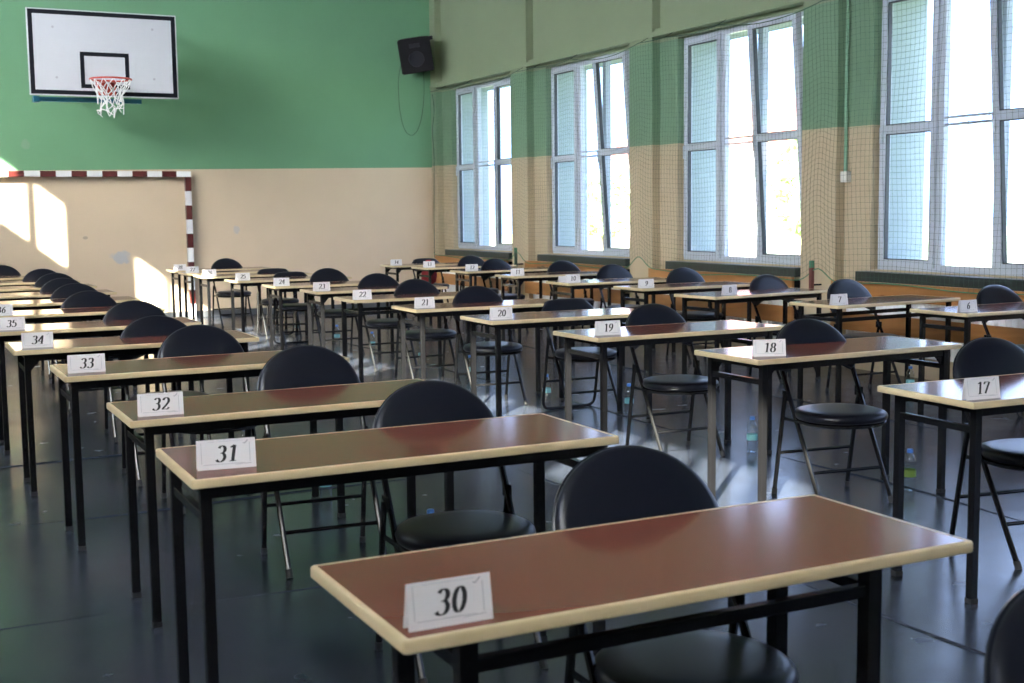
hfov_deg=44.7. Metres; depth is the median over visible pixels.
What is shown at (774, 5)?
trim
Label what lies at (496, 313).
number card
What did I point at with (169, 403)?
number card
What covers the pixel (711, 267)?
trim
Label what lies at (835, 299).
number card
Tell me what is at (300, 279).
school desk
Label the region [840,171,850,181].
wall socket
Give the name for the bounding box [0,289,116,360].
school desk
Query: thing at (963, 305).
number card
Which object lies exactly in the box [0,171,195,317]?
goal
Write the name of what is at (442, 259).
board
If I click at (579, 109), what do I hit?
window
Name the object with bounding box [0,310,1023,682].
floor
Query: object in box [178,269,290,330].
school desk
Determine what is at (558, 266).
folding chair
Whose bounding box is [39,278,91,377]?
folding chair
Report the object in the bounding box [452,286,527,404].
folding chair
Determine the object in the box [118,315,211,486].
folding chair
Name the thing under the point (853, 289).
folding chair
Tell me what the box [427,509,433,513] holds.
water bottle
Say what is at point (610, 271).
folding chair
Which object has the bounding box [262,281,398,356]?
school desk
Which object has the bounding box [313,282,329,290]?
number card
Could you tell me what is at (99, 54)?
basketball hoop
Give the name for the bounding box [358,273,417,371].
folding chair
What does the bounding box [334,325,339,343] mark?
water bottle
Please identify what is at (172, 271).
school desk
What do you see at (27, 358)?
school desk
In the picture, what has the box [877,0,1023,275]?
window
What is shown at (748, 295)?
school desk
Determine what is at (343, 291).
school desk
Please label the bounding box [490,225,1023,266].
ground
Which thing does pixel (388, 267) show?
school desk
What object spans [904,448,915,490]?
water bottle
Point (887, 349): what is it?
school desk
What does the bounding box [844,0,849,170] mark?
cable conduit
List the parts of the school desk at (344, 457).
leg, rail, leg, long rail, leg, rail, leg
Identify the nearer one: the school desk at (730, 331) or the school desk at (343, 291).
the school desk at (730, 331)
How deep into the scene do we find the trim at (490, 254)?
18.08 m
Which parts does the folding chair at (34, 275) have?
backrest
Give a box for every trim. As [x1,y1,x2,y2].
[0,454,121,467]
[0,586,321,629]
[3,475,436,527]
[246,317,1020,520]
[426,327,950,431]
[430,0,808,89]
[445,249,511,258]
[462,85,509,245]
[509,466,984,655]
[537,254,629,265]
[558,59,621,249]
[665,261,799,276]
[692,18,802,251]
[855,271,1023,290]
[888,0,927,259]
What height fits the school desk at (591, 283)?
0.769 m
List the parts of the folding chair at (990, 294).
leg, backrest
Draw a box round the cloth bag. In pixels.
[421,260,436,283]
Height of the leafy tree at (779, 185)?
3.810 m
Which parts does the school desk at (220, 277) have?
leg, leg, long rail, leg, leg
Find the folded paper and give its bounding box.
[558,276,564,281]
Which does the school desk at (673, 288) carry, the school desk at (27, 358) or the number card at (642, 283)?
the number card at (642, 283)
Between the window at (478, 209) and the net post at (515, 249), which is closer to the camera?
the net post at (515, 249)
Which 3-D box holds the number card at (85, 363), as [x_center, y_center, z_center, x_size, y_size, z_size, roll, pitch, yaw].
[-1.890,0.097,5.530,0.158,0.080,0.027,-3,7,-25]
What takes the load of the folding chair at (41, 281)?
on the floor
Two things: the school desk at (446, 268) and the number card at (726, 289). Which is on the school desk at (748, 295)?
the number card at (726, 289)
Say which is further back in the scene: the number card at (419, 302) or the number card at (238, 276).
the number card at (238, 276)
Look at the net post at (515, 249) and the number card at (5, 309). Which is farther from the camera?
the net post at (515, 249)
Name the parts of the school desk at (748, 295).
leg, rail, rail, leg, long rail, leg, leg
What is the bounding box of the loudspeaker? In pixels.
[397,35,433,74]
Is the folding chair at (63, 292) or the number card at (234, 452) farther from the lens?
the folding chair at (63, 292)
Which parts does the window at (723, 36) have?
handle, sash, handle, sash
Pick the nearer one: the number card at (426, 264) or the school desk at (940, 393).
the school desk at (940, 393)
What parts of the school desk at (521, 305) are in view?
leg, rail, rail, leg, long rail, leg, leg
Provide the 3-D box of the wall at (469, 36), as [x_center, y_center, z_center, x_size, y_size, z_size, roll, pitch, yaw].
[3.878,-2.793,10.145,0.707,6.300,21.400,-4,7,-27]
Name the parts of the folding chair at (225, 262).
leg, leg, backrest, seat, seat frame, leg, leg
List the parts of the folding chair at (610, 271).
leg, backrest, seat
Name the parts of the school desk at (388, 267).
leg, leg, long rail, leg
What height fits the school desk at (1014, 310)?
0.769 m
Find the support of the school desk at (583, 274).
on the floor
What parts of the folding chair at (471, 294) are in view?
leg, leg, backrest, seat, seat frame, leg, leg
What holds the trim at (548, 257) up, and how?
attached to the wall at (469, 36)
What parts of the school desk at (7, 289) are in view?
long rail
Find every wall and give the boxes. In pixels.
[0,0,433,311]
[429,0,1023,380]
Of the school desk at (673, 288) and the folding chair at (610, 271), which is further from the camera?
the folding chair at (610, 271)
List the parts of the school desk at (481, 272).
leg, leg, long rail, leg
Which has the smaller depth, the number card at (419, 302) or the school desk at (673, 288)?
the number card at (419, 302)
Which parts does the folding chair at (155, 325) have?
leg, leg, backrest, seat, leg, leg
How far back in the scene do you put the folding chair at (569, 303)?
9.16 m
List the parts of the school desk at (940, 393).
leg, rail, rail, leg, long rail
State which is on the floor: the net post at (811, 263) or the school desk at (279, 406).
the school desk at (279, 406)
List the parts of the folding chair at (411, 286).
leg, leg, backrest, seat, seat frame, leg, leg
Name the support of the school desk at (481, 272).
on the floor
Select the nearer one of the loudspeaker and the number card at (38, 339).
the number card at (38, 339)
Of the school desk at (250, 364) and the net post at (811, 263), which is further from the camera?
the net post at (811, 263)
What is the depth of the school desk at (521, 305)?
9.47 m
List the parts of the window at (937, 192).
handle, sash, handle, sash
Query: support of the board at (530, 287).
attached to the wall at (469, 36)
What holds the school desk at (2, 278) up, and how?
on the floor
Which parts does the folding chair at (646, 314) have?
leg, seat arm, leg, backrest, seat, seat frame, leg, leg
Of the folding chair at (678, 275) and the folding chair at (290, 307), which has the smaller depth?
the folding chair at (678, 275)
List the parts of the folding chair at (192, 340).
leg, leg, backrest, seat frame, leg, leg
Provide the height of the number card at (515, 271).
0.080 m
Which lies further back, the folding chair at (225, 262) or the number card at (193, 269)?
the folding chair at (225, 262)
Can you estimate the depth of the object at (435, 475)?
6.49 m
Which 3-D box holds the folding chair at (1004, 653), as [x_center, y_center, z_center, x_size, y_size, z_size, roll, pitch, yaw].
[0.964,0.839,1.729,0.490,0.903,0.584,-5,7,-33]
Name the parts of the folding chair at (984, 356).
leg, seat arm, backrest, leg, seat, seat frame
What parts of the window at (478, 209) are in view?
sash, sash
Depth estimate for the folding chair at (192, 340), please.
6.52 m
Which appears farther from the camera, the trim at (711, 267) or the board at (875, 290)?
the trim at (711, 267)
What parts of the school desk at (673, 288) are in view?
leg, rail, rail, leg, long rail, leg, leg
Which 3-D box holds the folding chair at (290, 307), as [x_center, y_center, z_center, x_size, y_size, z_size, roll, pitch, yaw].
[-2.417,-0.364,14.031,0.467,0.830,0.528,-4,7,-27]
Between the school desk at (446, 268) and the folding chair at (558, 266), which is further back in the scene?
the school desk at (446, 268)
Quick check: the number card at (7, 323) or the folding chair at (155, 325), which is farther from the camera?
the number card at (7, 323)
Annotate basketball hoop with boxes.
[25,7,178,117]
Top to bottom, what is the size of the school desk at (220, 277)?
0.769 m
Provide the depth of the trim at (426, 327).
10.32 m
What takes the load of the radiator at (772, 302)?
on the floor
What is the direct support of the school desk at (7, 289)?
on the floor
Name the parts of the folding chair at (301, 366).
leg, leg, backrest, leg, leg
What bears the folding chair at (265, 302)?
on the floor
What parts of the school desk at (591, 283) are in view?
leg, rail, rail, leg, long rail, leg, leg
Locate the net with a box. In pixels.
[430,0,1023,294]
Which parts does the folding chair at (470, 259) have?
backrest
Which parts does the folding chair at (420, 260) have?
backrest, seat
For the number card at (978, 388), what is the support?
on the school desk at (940, 393)
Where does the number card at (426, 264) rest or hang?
on the school desk at (446, 268)
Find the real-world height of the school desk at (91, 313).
0.769 m
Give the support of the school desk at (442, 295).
on the floor
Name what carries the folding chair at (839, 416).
on the floor
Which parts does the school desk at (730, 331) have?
leg, rail, rail, leg, long rail, leg, rail, leg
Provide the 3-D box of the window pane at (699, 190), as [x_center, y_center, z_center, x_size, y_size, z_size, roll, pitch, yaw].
[2.672,-2.051,13.006,0.500,2.430,2.120,-4,7,-27]
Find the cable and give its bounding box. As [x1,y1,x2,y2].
[398,66,423,134]
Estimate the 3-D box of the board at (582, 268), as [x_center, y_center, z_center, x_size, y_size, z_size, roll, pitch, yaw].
[0.815,-0.916,15.731,0.184,0.153,2.500,-4,7,-27]
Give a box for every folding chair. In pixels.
[0,265,25,323]
[22,269,55,323]
[34,273,83,323]
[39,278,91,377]
[50,283,100,387]
[59,291,125,414]
[101,300,181,442]
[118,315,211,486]
[157,325,261,513]
[211,258,253,327]
[257,268,301,339]
[257,345,386,578]
[273,271,320,347]
[309,268,364,353]
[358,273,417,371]
[372,380,547,682]
[393,279,460,384]
[412,258,451,316]
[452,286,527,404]
[457,255,498,322]
[481,258,528,332]
[541,298,616,417]
[547,261,594,337]
[552,445,798,682]
[596,264,640,349]
[625,303,724,456]
[666,267,722,362]
[748,274,820,383]
[771,319,892,502]
[825,279,901,396]
[949,337,1023,569]
[976,285,1023,416]
[983,588,1023,682]
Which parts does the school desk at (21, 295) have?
long rail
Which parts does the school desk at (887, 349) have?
leg, rail, rail, leg, long rail, leg, rail, leg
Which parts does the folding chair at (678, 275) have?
leg, leg, backrest, seat, seat frame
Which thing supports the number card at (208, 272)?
on the school desk at (220, 277)
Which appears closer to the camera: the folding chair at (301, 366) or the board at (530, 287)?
the folding chair at (301, 366)
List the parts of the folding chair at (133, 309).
leg, leg, backrest, leg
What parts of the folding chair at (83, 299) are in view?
leg, backrest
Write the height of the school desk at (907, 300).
0.763 m
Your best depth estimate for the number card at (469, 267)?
14.94 m
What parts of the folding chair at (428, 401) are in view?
leg, seat arm, leg, seat frame, backrest, seat, leg, leg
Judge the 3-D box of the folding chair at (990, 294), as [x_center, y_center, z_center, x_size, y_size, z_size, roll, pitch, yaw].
[3.650,0.055,8.943,0.490,0.903,0.584,-3,7,-24]
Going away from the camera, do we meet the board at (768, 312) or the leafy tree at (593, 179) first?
the board at (768, 312)
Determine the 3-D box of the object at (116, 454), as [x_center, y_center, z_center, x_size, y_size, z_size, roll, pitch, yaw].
[-2.845,0.738,7.486,3.951,0.026,0.073,-4,7,-26]
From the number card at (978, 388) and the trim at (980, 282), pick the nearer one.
the number card at (978, 388)
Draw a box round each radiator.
[442,272,507,293]
[533,279,620,308]
[667,294,788,338]
[846,304,1023,361]
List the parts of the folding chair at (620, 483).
leg, seat arm, leg, backrest, seat, leg, leg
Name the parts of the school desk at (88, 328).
leg, leg, long rail, leg, leg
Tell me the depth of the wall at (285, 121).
18.16 m
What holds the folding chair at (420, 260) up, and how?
on the floor
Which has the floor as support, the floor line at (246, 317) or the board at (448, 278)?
the floor line at (246, 317)
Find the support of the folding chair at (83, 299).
on the floor
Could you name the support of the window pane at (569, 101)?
attached to the wall at (469, 36)
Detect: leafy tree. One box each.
[587,165,629,250]
[767,139,800,254]
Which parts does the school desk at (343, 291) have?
leg, rail, leg, long rail, leg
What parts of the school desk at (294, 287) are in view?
leg, leg, long rail, leg, leg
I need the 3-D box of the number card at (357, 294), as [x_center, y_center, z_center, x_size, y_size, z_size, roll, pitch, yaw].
[-1.228,-0.384,10.206,0.158,0.080,0.027,-3,7,-24]
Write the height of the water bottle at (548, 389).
0.218 m
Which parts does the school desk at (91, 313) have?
long rail, leg, leg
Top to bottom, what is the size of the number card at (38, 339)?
0.080 m
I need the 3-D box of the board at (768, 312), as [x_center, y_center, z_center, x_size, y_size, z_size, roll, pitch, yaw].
[2.192,-0.367,13.062,0.184,0.160,2.500,-4,7,-27]
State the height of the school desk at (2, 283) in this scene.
0.769 m
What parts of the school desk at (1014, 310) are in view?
leg, rail, rail, leg, long rail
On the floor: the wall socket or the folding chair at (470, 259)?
the folding chair at (470, 259)
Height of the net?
2.618 m
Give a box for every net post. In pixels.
[514,248,522,266]
[809,261,821,288]
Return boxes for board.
[435,255,511,264]
[436,273,512,290]
[525,260,629,271]
[525,281,629,303]
[648,268,799,287]
[648,294,797,322]
[830,310,1023,343]
[831,279,1023,305]
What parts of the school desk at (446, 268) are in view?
leg, leg, long rail, leg, leg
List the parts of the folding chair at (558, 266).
backrest, seat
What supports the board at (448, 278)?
attached to the wall at (469, 36)
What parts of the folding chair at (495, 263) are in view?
backrest, seat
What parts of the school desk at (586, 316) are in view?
leg, rail, rail, leg, long rail, leg, leg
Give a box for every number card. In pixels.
[0,304,12,315]
[0,317,24,330]
[21,332,53,347]
[67,353,105,373]
[137,391,183,416]
[174,264,185,270]
[186,266,198,272]
[196,437,255,470]
[202,269,216,276]
[235,273,249,280]
[273,278,289,285]
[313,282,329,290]
[352,289,371,299]
[390,259,401,265]
[403,572,492,631]
[414,297,434,308]
[423,261,434,267]
[465,264,477,270]
[489,307,512,319]
[511,268,523,275]
[565,274,579,282]
[594,320,620,335]
[638,279,653,287]
[721,285,737,294]
[752,339,785,356]
[829,294,847,304]
[957,299,977,312]
[961,376,1000,400]
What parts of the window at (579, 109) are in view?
sash, handle, sash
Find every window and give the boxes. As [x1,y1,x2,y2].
[456,77,511,250]
[551,51,629,256]
[683,11,803,264]
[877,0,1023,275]
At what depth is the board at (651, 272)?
12.84 m
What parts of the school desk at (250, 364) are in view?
rail, leg, leg, long rail, leg, leg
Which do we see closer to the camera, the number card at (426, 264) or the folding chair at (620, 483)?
the folding chair at (620, 483)
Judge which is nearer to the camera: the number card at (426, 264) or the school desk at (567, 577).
the school desk at (567, 577)
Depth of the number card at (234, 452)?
3.40 m
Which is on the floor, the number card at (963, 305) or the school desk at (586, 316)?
the school desk at (586, 316)
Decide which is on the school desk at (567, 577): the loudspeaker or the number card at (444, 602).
the number card at (444, 602)
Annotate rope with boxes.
[432,94,434,258]
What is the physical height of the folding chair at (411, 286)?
0.903 m
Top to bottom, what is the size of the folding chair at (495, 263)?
0.903 m
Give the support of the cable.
hanging from the loudspeaker
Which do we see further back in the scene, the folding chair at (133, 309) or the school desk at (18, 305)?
the school desk at (18, 305)
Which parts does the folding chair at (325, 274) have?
leg, leg, backrest, seat, seat frame, leg, leg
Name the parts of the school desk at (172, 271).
leg, leg, leg, leg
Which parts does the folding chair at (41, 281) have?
backrest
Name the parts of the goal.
post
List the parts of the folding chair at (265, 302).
leg, backrest, seat, leg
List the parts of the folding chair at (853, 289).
leg, backrest, seat, leg, leg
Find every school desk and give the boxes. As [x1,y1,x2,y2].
[0,276,23,280]
[0,279,79,286]
[0,284,96,321]
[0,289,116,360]
[0,296,140,388]
[0,307,164,392]
[0,317,200,453]
[5,330,258,495]
[50,350,349,550]
[106,379,453,628]
[156,413,618,682]
[166,266,270,323]
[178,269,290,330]
[193,272,311,336]
[224,276,351,345]
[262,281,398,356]
[300,285,447,364]
[310,494,972,682]
[333,291,490,382]
[380,262,476,317]
[391,298,564,400]
[411,264,516,326]
[450,267,557,332]
[460,308,651,422]
[495,271,610,344]
[546,277,675,354]
[553,320,783,453]
[613,281,751,372]
[674,287,827,391]
[694,336,961,501]
[789,295,960,402]
[877,373,1023,604]
[910,302,1023,423]
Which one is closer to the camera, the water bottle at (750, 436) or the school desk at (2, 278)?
the water bottle at (750, 436)
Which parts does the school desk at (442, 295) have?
leg, rail, leg, long rail, long rail, leg, leg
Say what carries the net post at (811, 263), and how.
attached to the wall at (469, 36)
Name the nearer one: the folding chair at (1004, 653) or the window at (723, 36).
the folding chair at (1004, 653)
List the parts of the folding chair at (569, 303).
leg, backrest, seat, seat frame, leg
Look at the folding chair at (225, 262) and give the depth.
16.61 m
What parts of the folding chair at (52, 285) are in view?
leg, backrest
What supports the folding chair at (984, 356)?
on the floor
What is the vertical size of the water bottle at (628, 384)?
0.218 m
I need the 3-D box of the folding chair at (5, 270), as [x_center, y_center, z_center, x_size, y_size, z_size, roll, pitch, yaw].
[-6.138,-0.464,15.062,0.491,0.903,0.584,-4,7,-27]
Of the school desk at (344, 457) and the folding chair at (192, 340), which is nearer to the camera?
the school desk at (344, 457)
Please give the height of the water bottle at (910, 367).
0.218 m
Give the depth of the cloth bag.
17.52 m
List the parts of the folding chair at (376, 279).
leg, backrest, seat, seat frame, leg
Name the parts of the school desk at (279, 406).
leg, rail, leg, long rail, leg, leg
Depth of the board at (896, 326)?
10.32 m
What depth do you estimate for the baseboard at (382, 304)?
18.45 m
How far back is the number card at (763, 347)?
5.90 m
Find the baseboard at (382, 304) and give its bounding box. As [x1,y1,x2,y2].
[28,302,393,323]
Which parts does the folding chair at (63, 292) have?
leg, backrest, seat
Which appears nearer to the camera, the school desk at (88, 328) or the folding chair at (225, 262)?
the school desk at (88, 328)
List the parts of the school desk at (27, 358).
rail, leg, leg, long rail, leg, leg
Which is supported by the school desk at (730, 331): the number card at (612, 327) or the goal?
the number card at (612, 327)
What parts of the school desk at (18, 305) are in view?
long rail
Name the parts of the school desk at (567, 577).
leg, rail, leg, long rail, leg, rail, leg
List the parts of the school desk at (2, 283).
long rail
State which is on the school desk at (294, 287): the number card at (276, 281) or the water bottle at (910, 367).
the number card at (276, 281)
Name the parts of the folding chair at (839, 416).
leg, seat arm, leg, backrest, seat, seat frame, leg, leg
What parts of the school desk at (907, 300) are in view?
leg, rail, leg, long rail, long rail, leg, leg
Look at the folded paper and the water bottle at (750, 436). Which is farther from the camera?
the folded paper
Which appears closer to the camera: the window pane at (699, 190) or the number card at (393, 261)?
the window pane at (699, 190)
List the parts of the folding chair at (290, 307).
leg, backrest, seat, seat frame, leg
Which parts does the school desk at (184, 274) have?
leg, leg, leg, leg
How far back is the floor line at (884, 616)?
4.32 m
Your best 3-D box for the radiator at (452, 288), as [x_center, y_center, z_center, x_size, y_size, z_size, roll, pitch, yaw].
[-0.521,-0.839,18.443,0.147,0.800,2.251,-4,7,-27]
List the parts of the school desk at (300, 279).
leg, leg, long rail, leg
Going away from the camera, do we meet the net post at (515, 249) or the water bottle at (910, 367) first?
the water bottle at (910, 367)
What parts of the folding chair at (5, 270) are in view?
backrest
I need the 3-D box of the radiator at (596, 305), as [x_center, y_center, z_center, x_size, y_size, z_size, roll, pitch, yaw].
[0.852,-0.575,15.744,0.147,0.800,2.251,-4,7,-27]
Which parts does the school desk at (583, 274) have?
leg, rail, leg, long rail, leg, leg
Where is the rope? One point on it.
(432, 94)
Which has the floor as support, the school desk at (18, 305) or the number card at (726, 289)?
the school desk at (18, 305)
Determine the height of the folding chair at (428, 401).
0.903 m
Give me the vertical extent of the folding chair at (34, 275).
0.903 m
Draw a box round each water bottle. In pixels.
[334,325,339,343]
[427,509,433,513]
[542,374,550,400]
[625,383,633,413]
[747,416,757,451]
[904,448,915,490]
[906,366,914,382]
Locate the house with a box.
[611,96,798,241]
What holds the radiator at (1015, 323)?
on the floor
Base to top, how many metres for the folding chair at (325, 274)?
0.903 m
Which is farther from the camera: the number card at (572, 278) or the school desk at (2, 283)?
the school desk at (2, 283)
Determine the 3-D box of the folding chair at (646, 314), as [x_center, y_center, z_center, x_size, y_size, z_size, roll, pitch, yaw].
[0.972,0.238,7.503,0.490,0.903,0.584,-3,7,-25]
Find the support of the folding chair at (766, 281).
on the floor
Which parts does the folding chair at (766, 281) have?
leg, leg, backrest, seat, leg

